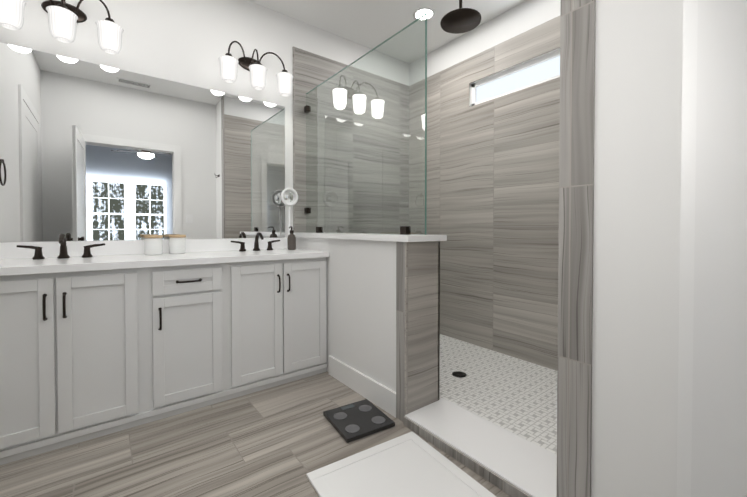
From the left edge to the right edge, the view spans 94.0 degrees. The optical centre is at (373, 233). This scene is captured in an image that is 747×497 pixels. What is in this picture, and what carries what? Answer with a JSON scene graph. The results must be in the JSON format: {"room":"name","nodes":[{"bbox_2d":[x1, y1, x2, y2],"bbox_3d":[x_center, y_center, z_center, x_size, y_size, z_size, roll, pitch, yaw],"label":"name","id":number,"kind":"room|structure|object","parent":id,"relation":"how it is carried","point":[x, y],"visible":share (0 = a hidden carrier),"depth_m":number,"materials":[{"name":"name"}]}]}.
{"room":"bathroom","nodes":[
{"label":"bathroom","id":0,"kind":"room"},
{"bbox_2d":[0,238,287,257],"bbox_3d":[-1.421,0.088,2.463,1.856,0.094,0.019,-1,1,-38],"label":"backsplash","id":1,"kind":"structure","parent":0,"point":[7,249],"depth_m":2.28,"materials":[{"name":"white stone"}]},
{"bbox_2d":[0,0,408,241],"bbox_3d":[-0.931,-0.417,2.912,3.470,2.890,0.100,-1,1,-38],"label":"wall","id":2,"kind":"structure","parent":0,"point":[187,42],"depth_m":2.58,"materials":[{"name":"white paint"}]},
{"bbox_2d":[0,0,123,53],"bbox_3d":[-1.799,-1.276,2.018,0.568,0.346,0.232,-1,1,-38],"label":"sconce","id":3,"kind":"object","parent":2,"relation":"attached to","point":[64,17],"visible":1,"depth_m":1.97,"materials":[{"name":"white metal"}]},
{"bbox_2d":[0,42,284,241],"bbox_3d":[-1.455,-0.517,2.436,1.760,1.114,0.007,-1,1,-38],"label":"wall mirror","id":4,"kind":"object","parent":2,"relation":"attached to","point":[89,151],"visible":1,"depth_m":2.30,"materials":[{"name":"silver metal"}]},
{"bbox_2d":[218,41,292,95],"bbox_3d":[-0.911,-1.287,2.701,0.568,0.346,0.232,-1,1,-38],"label":"sconce","id":5,"kind":"object","parent":2,"relation":"attached to","point":[229,63],"visible":1,"depth_m":2.63,"materials":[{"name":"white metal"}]},
{"bbox_2d":[292,47,408,233],"bbox_3d":[-0.149,-0.300,3.446,1.382,2.640,0.012,-1,1,-38],"label":"wall tile","id":6,"kind":"structure","parent":2,"relation":"attached to","point":[311,71],"depth_m":3.35,"materials":[{"name":"grey tile"}]},
{"bbox_2d":[0,372,510,496],"bbox_3d":[-0.070,1.070,1.818,3.470,0.050,2.920,-1,1,-38],"label":"floor","id":7,"kind":"structure","parent":0,"point":[282,440],"depth_m":1.65,"materials":[{"name":"wood"}]},
{"bbox_2d":[0,254,328,464],"bbox_3d":[-1.240,0.609,2.237,1.856,0.860,0.610,-1,1,-38],"label":"bathroom vanity","id":8,"kind":"object","parent":7,"relation":"on","point":[110,337],"depth_m":1.90,"materials":[{"name":"white paint"}]},
{"bbox_2d":[0,250,327,273],"bbox_3d":[-1.243,0.158,2.233,1.856,0.038,0.602,-1,1,-38],"label":"countertop","id":9,"kind":"structure","parent":8,"relation":"on","point":[7,265],"depth_m":2.00,"materials":[{"name":"white stone"}]},
{"bbox_2d":[17,234,104,259],"bbox_3d":[-1.755,0.070,1.965,0.382,0.143,0.160,-1,1,-38],"label":"faucet","id":10,"kind":"object","parent":9,"relation":"on","point":[38,254],"visible":1,"depth_m":1.99,"materials":[{"name":"brown metal"}]},
{"bbox_2d":[144,235,162,254],"bbox_3d":[-1.432,0.073,2.268,0.106,0.128,0.106,-1,1,-38],"label":"jar","id":11,"kind":"object","parent":9,"relation":"on","point":[153,244],"visible":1,"depth_m":2.23,"materials":[{"name":"white ceramic"}]},
{"bbox_2d":[168,235,185,253],"bbox_3d":[-1.340,0.071,2.377,0.106,0.128,0.106,-1,1,-38],"label":"jar","id":12,"kind":"object","parent":9,"relation":"on","point":[176,244],"visible":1,"depth_m":2.34,"materials":[{"name":"white ceramic"}]},
{"bbox_2d":[231,232,279,250],"bbox_3d":[-0.871,0.060,2.646,0.382,0.143,0.160,-1,1,-38],"label":"faucet","id":13,"kind":"object","parent":9,"relation":"on","point":[256,245],"visible":0.98,"depth_m":2.67,"materials":[{"name":"brown metal"}]},
{"bbox_2d":[281,188,297,248],"bbox_3d":[-0.702,-0.128,2.903,0.154,0.511,0.100,-1,1,-38],"label":"makeup mirror","id":14,"kind":"object","parent":9,"relation":"on","point":[289,197],"visible":0.88,"depth_m":2.90,"materials":[{"name":"white plastic"}]},
{"bbox_2d":[287,226,295,249],"bbox_3d":[-0.660,0.034,2.808,0.072,0.189,0.072,-1,1,-38],"label":"soap bottle","id":15,"kind":"object","parent":9,"relation":"on","point":[291,241],"visible":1,"depth_m":2.79,"materials":[{"name":"brown glass"}]},
{"bbox_2d":[323,399,394,442],"bbox_3d":[-0.086,1.030,1.938,0.288,0.025,0.304,-1,1,-31],"label":"scale","id":16,"kind":"object","parent":7,"relation":"on","point":[351,422],"visible":1,"depth_m":1.90,"materials":[{"name":"black"}]},
{"bbox_2d":[306,431,495,496],"bbox_3d":[0.198,1.046,1.284,0.585,0.012,0.900,-1,1,-33],"label":"bath mat","id":17,"kind":"object","parent":7,"relation":"on","point":[411,464],"visible":1,"depth_m":1.50,"materials":[{"name":"white fabric"}]},
{"bbox_2d":[439,334,557,454],"bbox_3d":[0.637,1.028,2.657,1.100,0.008,2.230,-1,1,-38],"label":"shower floor","id":18,"kind":"structure","parent":7,"relation":"on","point":[516,396],"depth_m":2.30,"materials":[{"name":"tile"}]},
{"bbox_2d":[452,371,466,377],"bbox_3d":[0.625,1.024,2.536,0.104,0.003,0.104,-1,1,-38],"label":"floor drain","id":19,"kind":"object","parent":18,"relation":"on","point":[459,374],"visible":1,"depth_m":2.53,"materials":[{"name":"grey metal"}]},
{"bbox_2d":[293,233,446,421],"bbox_3d":[-0.142,0.516,2.542,0.311,1.035,1.472,-1,1,-38],"label":"wall","id":20,"kind":"structure","parent":0,"point":[383,306],"depth_m":2.06,"materials":[{"name":"white paint"}]},
{"bbox_2d":[329,355,395,417],"bbox_3d":[-0.097,0.971,2.272,0.016,0.135,0.747,-1,1,-38],"label":"baseboard","id":21,"kind":"structure","parent":20,"relation":"attached to","point":[381,396],"depth_m":2.21,"materials":[{"name":"white"}]},
{"bbox_2d":[304,14,426,234],"bbox_3d":[-0.151,-0.614,2.512,0.040,1.224,1.454,-1,1,-38],"label":"glass panel","id":22,"kind":"object","parent":20,"relation":"on","point":[405,230],"visible":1,"depth_m":2.33,"materials":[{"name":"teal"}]},
{"bbox_2d":[404,398,556,496],"bbox_3d":[0.536,1.021,1.678,0.329,0.052,0.803,-1,1,-38],"label":"shower curb","id":23,"kind":"structure","parent":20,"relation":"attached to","point":[509,463],"depth_m":1.61,"materials":[{"name":"white stone"}]},
{"bbox_2d":[249,0,526,63],"bbox_3d":[-0.070,-1.869,1.773,3.470,0.050,2.920,-1,1,-38],"label":"ceiling","id":24,"kind":"structure","parent":0,"point":[371,24],"depth_m":3.00,"materials":[{"name":"white paint"}]},
{"bbox_2d":[413,7,434,20],"bbox_3d":[0.428,-1.859,2.953,0.190,0.006,0.190,-1,1,-38],"label":"recessed light","id":25,"kind":"object","parent":24,"relation":"in","point":[422,11],"visible":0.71,"depth_m":2.94,"materials":[{"name":"white"}]},
{"bbox_2d":[440,0,480,33],"bbox_3d":[0.625,-1.684,2.494,0.286,0.341,0.286,-1,1,-38],"label":"shower head","id":26,"kind":"object","parent":24,"relation":"attached to","point":[460,20],"visible":1,"depth_m":2.48},
{"bbox_2d":[409,0,560,106],"bbox_3d":[1.122,-0.418,3.008,0.100,2.890,2.254,-1,1,-38],"label":"wall","id":27,"kind":"structure","parent":0,"point":[525,16],"depth_m":3.04,"materials":[{"name":"white paint"}]},
{"bbox_2d":[409,16,559,370],"bbox_3d":[1.078,-0.293,2.976,0.012,2.640,2.254,-1,1,-38],"label":"wall tile","id":28,"kind":"structure","parent":27,"relation":"attached to","point":[493,190],"depth_m":3.00,"materials":[{"name":"grey tile"}]},
{"bbox_2d":[471,50,559,105],"bbox_3d":[1.273,-1.270,2.792,0.040,0.220,1.140,-1,1,-38],"label":"transom","id":29,"kind":"object","parent":27,"relation":"in","point":[542,69],"visible":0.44,"depth_m":2.89,"materials":[{"name":"white glass"}]},
{"bbox_2d":[591,0,746,496],"bbox_3d":[0.696,-0.386,0.900,3.350,2.890,0.566,-1,1,-38],"label":"wall","id":30,"kind":"structure","parent":0,"point":[637,158],"depth_m":1.03,"materials":[{"name":"white paint"}]},
{"bbox_2d":[557,0,595,496],"bbox_3d":[0.707,-0.391,1.212,0.012,2.890,0.109,-1,1,-38],"label":"tiled wall end","id":31,"kind":"structure","parent":30,"relation":"attached to","point":[576,210],"depth_m":1.21,"materials":[{"name":"tile"}]},
{"bbox_2d":[677,0,697,496],"bbox_3d":[0.182,-0.041,0.228,1.130,2.220,0.156,-1,1,-38],"label":"door frame","id":32,"kind":"structure","parent":30,"relation":"attached to","point":[687,217],"depth_m":0.57,"materials":[{"name":"white"}]}
]}

